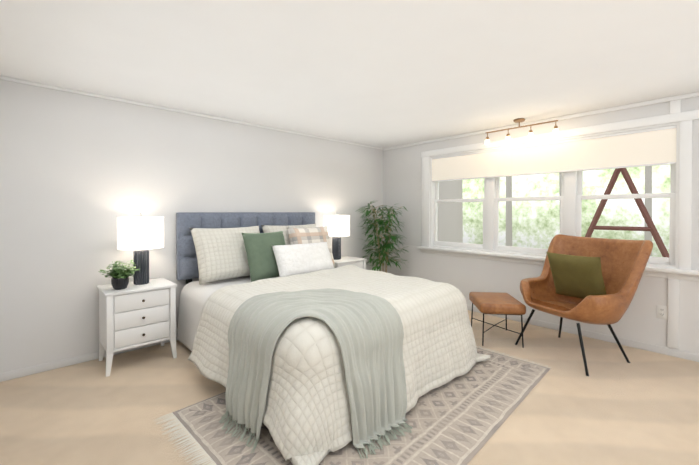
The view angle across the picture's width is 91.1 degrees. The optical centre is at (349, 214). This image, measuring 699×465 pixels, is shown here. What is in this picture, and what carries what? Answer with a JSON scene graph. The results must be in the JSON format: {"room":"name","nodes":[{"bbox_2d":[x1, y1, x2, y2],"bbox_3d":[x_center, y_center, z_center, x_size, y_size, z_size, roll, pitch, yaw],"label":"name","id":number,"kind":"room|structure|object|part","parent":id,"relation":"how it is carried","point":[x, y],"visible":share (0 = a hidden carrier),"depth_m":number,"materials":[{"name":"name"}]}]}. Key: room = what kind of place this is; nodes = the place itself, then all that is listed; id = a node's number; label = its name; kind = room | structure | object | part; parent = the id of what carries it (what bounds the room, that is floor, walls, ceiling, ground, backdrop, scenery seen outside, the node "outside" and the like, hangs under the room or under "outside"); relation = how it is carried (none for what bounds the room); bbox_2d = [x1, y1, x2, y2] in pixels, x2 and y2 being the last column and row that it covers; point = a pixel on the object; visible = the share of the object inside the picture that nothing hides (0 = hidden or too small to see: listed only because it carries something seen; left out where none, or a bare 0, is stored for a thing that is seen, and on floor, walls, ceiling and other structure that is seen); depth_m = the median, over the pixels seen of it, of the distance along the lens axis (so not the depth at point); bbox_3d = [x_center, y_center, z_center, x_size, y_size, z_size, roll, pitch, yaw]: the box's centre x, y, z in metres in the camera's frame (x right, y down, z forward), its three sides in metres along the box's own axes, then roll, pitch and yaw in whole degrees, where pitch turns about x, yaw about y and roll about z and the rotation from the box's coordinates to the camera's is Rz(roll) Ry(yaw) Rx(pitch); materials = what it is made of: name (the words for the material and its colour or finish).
{"room":"bedroom","nodes":[
{"label":"bedroom","id":0,"kind":"room"},
{"bbox_2d":[0,79,382,373],"bbox_3d":[-1.072,0.093,3.925,4.520,2.200,0.160,0,1,-43],"label":"wall","id":1,"kind":"structure","parent":0,"point":[80,174],"depth_m":2.89,"materials":[{"name":"paint"}]},
{"bbox_2d":[0,334,176,381],"bbox_3d":[-1.014,1.163,3.873,4.140,0.060,0.010,0,1,-43],"label":"baseboard","id":2,"kind":"structure","parent":1,"relation":"attached to","point":[14,374],"depth_m":2.68,"materials":[{"name":"paint"}]},
{"bbox_2d":[0,76,382,149],"bbox_3d":[-1.010,-0.989,3.849,4.140,0.035,0.022,0,1,-43],"label":"crown molding","id":3,"kind":"structure","parent":1,"relation":"attached to","point":[1,77],"depth_m":3.14,"materials":[{"name":"white wood"}]},
{"bbox_2d":[0,310,698,464],"bbox_3d":[1.011,1.263,1.700,4.520,0.100,6.270,0,1,-43],"label":"floor","id":4,"kind":"structure","parent":0,"point":[614,407],"depth_m":2.15,"materials":[{"name":"wood"}]},
{"bbox_2d":[97,278,176,376],"bbox_3d":[-1.756,0.892,2.847,0.500,0.620,0.416,0,1,-43],"label":"nightstand","id":5,"kind":"object","parent":4,"relation":"on","point":[132,315],"visible":1,"depth_m":2.71,"materials":[{"name":"white wood"}]},
{"bbox_2d":[98,260,138,289],"bbox_3d":[-1.783,0.469,2.681,0.292,0.228,0.295,0,1,-43],"label":"plant","id":6,"kind":"object","parent":5,"relation":"on","point":[119,274],"visible":1,"depth_m":2.66,"materials":[{"name":"green plant"}]},
{"bbox_2d":[117,212,163,284],"bbox_3d":[-1.756,0.278,2.893,0.336,0.607,0.336,0,1,-43],"label":"lamp","id":7,"kind":"object","parent":5,"relation":"on","point":[140,236],"visible":1,"depth_m":2.78,"materials":[{"name":"white fabric"}]},
{"bbox_2d":[176,212,490,464],"bbox_3d":[-0.282,0.592,2.912,2.006,1.220,2.369,0,1,-43],"label":"bed","id":8,"kind":"object","parent":4,"relation":"on","point":[298,343],"visible":1,"depth_m":2.18,"materials":[{"name":"grey fabric"}]},
{"bbox_2d":[177,276,276,350],"bbox_3d":[-0.319,0.905,2.997,1.678,0.550,1.997,0,1,-43],"label":"sheet","id":9,"kind":"object","parent":8,"relation":"on","point":[195,296],"depth_m":2.89,"materials":[{"name":"white fabric"}]},
{"bbox_3d":[-1.023,0.294,3.765,1.610,0.640,0.107,0,1,-43],"label":"headboard","id":10,"kind":"part","parent":8,"relation":"part of","materials":[{"name":"blue fabric"}]},
{"bbox_2d":[242,231,285,281],"bbox_3d":[-0.804,0.398,3.384,0.140,0.480,0.480,-26,-17,39],"label":"pillow","id":11,"kind":"object","parent":8,"relation":"on","point":[262,262],"depth_m":3.27,"materials":[{"name":"green fabric"}]},
{"bbox_2d":[225,288,407,448],"bbox_3d":[-0.205,0.856,2.088,0.888,0.652,0.939,0,1,-43],"label":"throw","id":12,"kind":"object","parent":8,"relation":"on","point":[321,368],"depth_m":1.86,"materials":[{"name":"green fabric"}]},
{"bbox_2d":[334,256,366,268],"bbox_3d":[-0.087,0.878,4.401,0.500,0.620,0.416,0,1,-43],"label":"nightstand","id":13,"kind":"object","parent":4,"relation":"on","point":[350,260],"visible":0.15,"depth_m":4.34,"materials":[{"name":"white wood"}]},
{"bbox_2d":[323,212,349,259],"bbox_3d":[-0.164,0.264,4.376,0.336,0.607,0.336,0,1,-43],"label":"lamp","id":14,"kind":"object","parent":13,"relation":"on","point":[338,227],"visible":1,"depth_m":4.24,"materials":[{"name":"white fabric"}]},
{"bbox_2d":[154,346,551,464],"bbox_3d":[0.224,1.200,2.366,1.480,0.010,2.450,1,1,45],"label":"rug","id":15,"kind":"object","parent":4,"relation":"on","point":[459,420],"visible":0.4,"depth_m":1.94,"materials":[{"name":"beige fabric"}]},
{"bbox_2d":[355,201,408,272],"bbox_3d":[0.394,0.494,4.688,0.929,1.383,0.694,0,1,-43],"label":"bamboo plant","id":16,"kind":"object","parent":4,"relation":"on","point":[387,245],"visible":0.96,"depth_m":4.71,"materials":[{"name":"green plant"}]},
{"bbox_2d":[469,292,525,347],"bbox_3d":[1.423,1.003,3.346,0.400,0.390,0.500,0,1,7],"label":"ottoman","id":17,"kind":"object","parent":4,"relation":"on","point":[505,304],"visible":0.92,"depth_m":3.15,"materials":[{"name":"brown leather"}]},
{"bbox_2d":[515,234,652,375],"bbox_3d":[1.970,0.703,2.991,0.780,1.004,0.851,0,1,-22],"label":"armchair","id":18,"kind":"object","parent":4,"relation":"on","point":[589,280],"visible":1,"depth_m":2.92,"materials":[{"name":"brown leather"}]},
{"bbox_3d":[1.888,0.824,2.958,0.480,0.106,0.520,0,1,-22],"label":"seat","id":19,"kind":"part","parent":18,"relation":"part of","materials":[{"name":"brown leather"}]},
{"bbox_2d":[546,252,606,298],"bbox_3d":[1.991,0.546,3.008,0.146,0.440,0.440,-25,13,-27],"label":"cushion","id":20,"kind":"object","parent":18,"relation":"on","point":[581,277],"depth_m":2.94,"materials":[{"name":"green fabric"}]},
{"bbox_2d":[0,0,698,147],"bbox_3d":[1.011,-1.037,1.679,4.520,0.100,6.270,0,1,-43],"label":"ceiling","id":21,"kind":"structure","parent":0,"point":[383,73],"depth_m":2.16,"materials":[{"name":"paint"}]},
{"bbox_2d":[485,118,558,144],"bbox_3d":[1.794,-0.900,3.627,0.116,0.210,0.742,0,1,-43],"label":"track spotlight","id":22,"kind":"object","parent":21,"relation":"attached to","point":[530,134],"visible":1,"depth_m":3.58,"materials":[{"name":"brown metal"}]},
{"bbox_2d":[383,96,698,354],"bbox_3d":[2.660,0.100,3.117,0.160,2.200,6.110,0,1,-43],"label":"wall","id":23,"kind":"structure","parent":0,"point":[639,321],"depth_m":3.83,"materials":[{"name":"paint"}]},
{"bbox_2d":[383,92,698,150],"bbox_3d":[2.539,-0.982,3.104,0.022,0.035,5.950,0,1,-43],"label":"crown molding","id":24,"kind":"structure","parent":23,"relation":"attached to","point":[662,100],"depth_m":3.42,"materials":[{"name":"white wood"}]},
{"bbox_2d":[417,99,698,348],"bbox_3d":[2.810,0.082,2.894,0.225,2.089,5.260,0,1,-43],"label":"window","id":25,"kind":"structure","parent":23,"relation":"in","point":[674,267],"depth_m":3.46,"materials":[{"name":"white wood"}]},
{"bbox_2d":[432,125,675,181],"bbox_3d":[1.946,-0.601,3.784,0.028,0.327,2.406,0,1,-43],"label":"window blind","id":26,"kind":"object","parent":25,"relation":"attached to","point":[647,147],"visible":1,"depth_m":3.49,"materials":[{"name":"white fabric"}]},
{"bbox_2d":[467,305,698,361],"bbox_3d":[2.544,1.170,3.127,0.010,0.060,5.950,0,1,-43],"label":"baseboard","id":27,"kind":"structure","parent":23,"relation":"attached to","point":[653,348],"depth_m":3.24,"materials":[{"name":"paint"}]},
{"bbox_2d":[657,305,667,319],"bbox_3d":[2.697,0.842,2.960,0.009,0.114,0.070,0,1,-43],"label":"electrical outlet plate","id":28,"kind":"object","parent":23,"relation":"attached to","point":[662,312],"visible":1,"depth_m":2.96,"materials":[{"name":"white plastic"}]},
{"label":"outside","id":29,"kind":"structure","parent":0,"visible":0},
{"bbox_2d":[463,165,669,256],"bbox_3d":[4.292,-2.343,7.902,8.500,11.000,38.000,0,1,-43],"label":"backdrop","id":30,"kind":"structure","parent":29,"point":[535,224],"depth_m":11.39,"materials":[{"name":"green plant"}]},
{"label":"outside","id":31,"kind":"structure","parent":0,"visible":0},
{"bbox_2d":[437,166,651,255],"bbox_3d":[5.324,-1.588,6.721,5.722,6.516,6.362,0,1,-43],"label":"porch post","id":32,"kind":"object","parent":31,"point":[450,222],"visible":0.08,"depth_m":6.55,"materials":[{"name":"white wood"}]},
{"bbox_2d":[585,168,668,257],"bbox_3d":[4.377,0.322,5.846,2.811,2.743,2.094,0,1,-43],"label":"wooden frame","id":33,"kind":"object","parent":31,"point":[651,228],"visible":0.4,"depth_m":6.58,"materials":[{"name":"brown wood"}]}
]}

